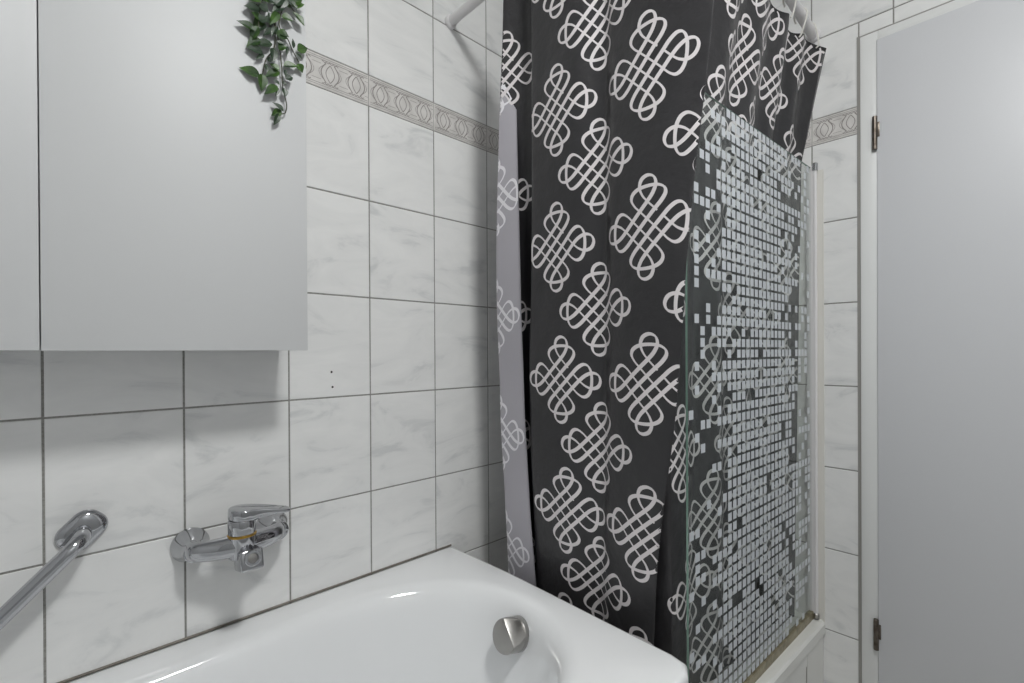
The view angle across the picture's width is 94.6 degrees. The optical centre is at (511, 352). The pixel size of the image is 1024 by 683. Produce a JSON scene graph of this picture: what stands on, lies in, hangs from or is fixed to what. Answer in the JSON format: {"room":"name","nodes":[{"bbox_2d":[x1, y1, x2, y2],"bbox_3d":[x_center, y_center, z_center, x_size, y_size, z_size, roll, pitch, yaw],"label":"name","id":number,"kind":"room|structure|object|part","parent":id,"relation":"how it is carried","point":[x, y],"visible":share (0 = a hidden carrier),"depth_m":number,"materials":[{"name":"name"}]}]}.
{"room":"bathroom","nodes":[
{"label":"bathroom","id":0,"kind":"room"},
{"bbox_2d":[0,0,507,682],"bbox_3d":[-0.571,-0.121,1.085,2.719,2.540,0.090,0,0,-44],"label":"wall","id":1,"kind":"structure","parent":0,"point":[380,438],"depth_m":1.15,"materials":[{"name":"tile"}]},
{"bbox_2d":[0,509,107,630],"bbox_3d":[-0.812,0.419,0.744,0.275,0.277,0.068,0,0,-44],"label":"grab bar","id":2,"kind":"object","parent":1,"relation":"attached to","point":[85,526],"visible":1,"depth_m":0.78,"materials":[{"name":"silver metal"}]},
{"bbox_2d":[0,0,307,350],"bbox_3d":[-0.752,-0.376,0.739,0.784,0.746,0.160,0,0,-44],"label":"upper cabinet","id":3,"kind":"object","parent":1,"relation":"attached to","point":[153,198],"visible":0.84,"depth_m":0.78,"materials":[{"name":"grey laminate"}]},
{"bbox_3d":[-0.842,-0.375,0.556,0.401,0.745,0.018,0,0,-44],"label":"door","id":4,"kind":"part","parent":3,"relation":"part of","materials":[{"name":"grey laminate"}]},
{"bbox_2d":[236,0,307,124],"bbox_3d":[-0.499,-0.641,0.944,0.129,0.414,0.147,0,0,-44],"label":"trailing plant","id":5,"kind":"object","parent":3,"relation":"hanging from","point":[258,25],"visible":1,"depth_m":0.90,"materials":[{"name":"green plant"}]},
{"bbox_2d":[170,504,289,572],"bbox_3d":[-0.544,0.368,0.953,0.219,0.124,0.136,0,0,-44],"label":"mixer tap","id":6,"kind":"object","parent":1,"relation":"attached to","point":[245,541],"visible":1,"depth_m":0.92,"materials":[{"name":"silver metal"}]},
{"bbox_3d":[-0.509,0.318,0.953,0.111,0.025,0.055,0,0,-27],"label":"lever","id":7,"kind":"part","parent":6,"relation":"part of","materials":[{"name":"silver metal"}]},
{"bbox_2d":[57,544,451,682],"bbox_3d":[-0.798,0.571,0.802,1.711,0.006,0.005,0,0,-44],"label":"trim","id":8,"kind":"structure","parent":1,"relation":"attached to","point":[421,555],"depth_m":1.00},
{"bbox_2d":[445,0,820,42],"bbox_3d":[0.376,-0.976,1.416,0.879,0.037,0.740,0,0,-44],"label":"curtain rod","id":9,"kind":"object","parent":1,"relation":"attached to","point":[451,20],"visible":0.95,"depth_m":1.36,"materials":[{"name":"white metal"}]},
{"bbox_2d":[496,0,825,682],"bbox_3d":[0.441,-0.073,1.345,0.858,1.731,0.637,0,0,-44],"label":"shower curtain","id":10,"kind":"object","parent":9,"relation":"hanging from","point":[605,120],"visible":0.82,"depth_m":1.10,"materials":[{"name":"black fabric"}]},
{"bbox_2d":[782,0,796,17],"bbox_3d":[0.765,-0.960,1.301,0.037,0.078,0.008,0,0,41],"label":"curtain hook","id":11,"kind":"object","parent":9,"relation":"hanging from","point":[783,3],"visible":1,"depth_m":1.30,"materials":[{"name":"white plastic"}]},
{"bbox_2d":[793,7,807,37],"bbox_3d":[0.837,-0.958,1.370,0.038,0.084,0.008,0,0,41],"label":"curtain hook","id":12,"kind":"object","parent":9,"relation":"hanging from","point":[806,9],"visible":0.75,"depth_m":1.36,"materials":[{"name":"white plastic"}]},
{"bbox_2d":[803,22,819,47],"bbox_3d":[0.905,-0.958,1.431,0.044,0.084,0.007,0,0,42],"label":"curtain hook","id":13,"kind":"object","parent":9,"relation":"hanging from","point":[817,46],"visible":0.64,"depth_m":1.42,"materials":[{"name":"white plastic"}]},
{"bbox_2d":[770,0,950,682],"bbox_3d":[1.183,-0.131,1.280,0.090,2.540,2.050,0,0,-44],"label":"wall","id":14,"kind":"structure","parent":0,"point":[831,142],"depth_m":1.43,"materials":[{"name":"tile"}]},
{"bbox_2d":[817,169,824,622],"bbox_3d":[0.951,0.140,1.458,0.005,1.405,0.022,0,0,-44],"label":"trim","id":15,"kind":"structure","parent":14,"relation":"attached to","point":[820,173],"depth_m":1.46,"materials":[{"name":"white plastic"}]},
{"bbox_2d":[857,0,953,682],"bbox_3d":[1.328,0.107,1.072,0.012,2.064,0.890,0,0,-44],"label":"trim","id":16,"kind":"structure","parent":14,"relation":"attached to","point":[859,37],"depth_m":1.39,"materials":[{"name":"grey"}]},
{"bbox_2d":[860,0,1023,682],"bbox_3d":[1.332,0.110,1.073,0.145,2.058,0.878,0,0,-44],"label":"door","id":17,"kind":"structure","parent":14,"relation":"in","point":[942,87],"depth_m":1.25,"materials":[{"name":"white paint"}]},
{"bbox_3d":[0.247,1.197,0.384,3.119,0.100,2.250,0,0,-44],"label":"floor","id":18,"kind":"structure","parent":0,"visible":0},
{"bbox_2d":[68,547,687,682],"bbox_3d":[-0.537,0.861,0.537,1.720,0.580,0.743,0,0,-44],"label":"bathtub","id":19,"kind":"object","parent":18,"relation":"on","point":[447,615],"visible":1,"depth_m":1.04,"materials":[{"name":"white ceramic"}]},
{"bbox_3d":[-0.007,0.623,1.042,0.052,0.074,0.072,0,0,-44],"label":"overflow knob","id":20,"kind":"part","parent":19,"relation":"part of","materials":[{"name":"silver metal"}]},
{"bbox_3d":[0.011,0.629,1.059,0.041,0.074,0.073,0,0,-44],"label":"overflow plate","id":21,"kind":"part","parent":19,"relation":"part of","materials":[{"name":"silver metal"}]},
{"bbox_2d":[721,610,824,682],"bbox_3d":[0.399,0.984,1.428,0.849,0.317,0.745,0,0,-44],"label":"shower tray","id":22,"kind":"object","parent":18,"relation":"on","point":[801,661],"visible":0.12,"depth_m":1.35,"materials":[{"name":"white plastic"}]},
{"bbox_2d":[685,92,818,682],"bbox_3d":[0.655,0.121,1.224,0.758,1.407,0.031,0,0,-41],"label":"screen","id":23,"kind":"object","parent":22,"relation":"on","point":[757,670],"visible":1,"depth_m":1.22,"materials":[{"name":"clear glass"}]},
{"bbox_3d":[0.630,1.001,1.185,0.849,0.282,0.016,0,0,-40],"label":"panel","id":24,"kind":"part","parent":22,"relation":"part of","materials":[{"name":"white plastic"}]}
]}

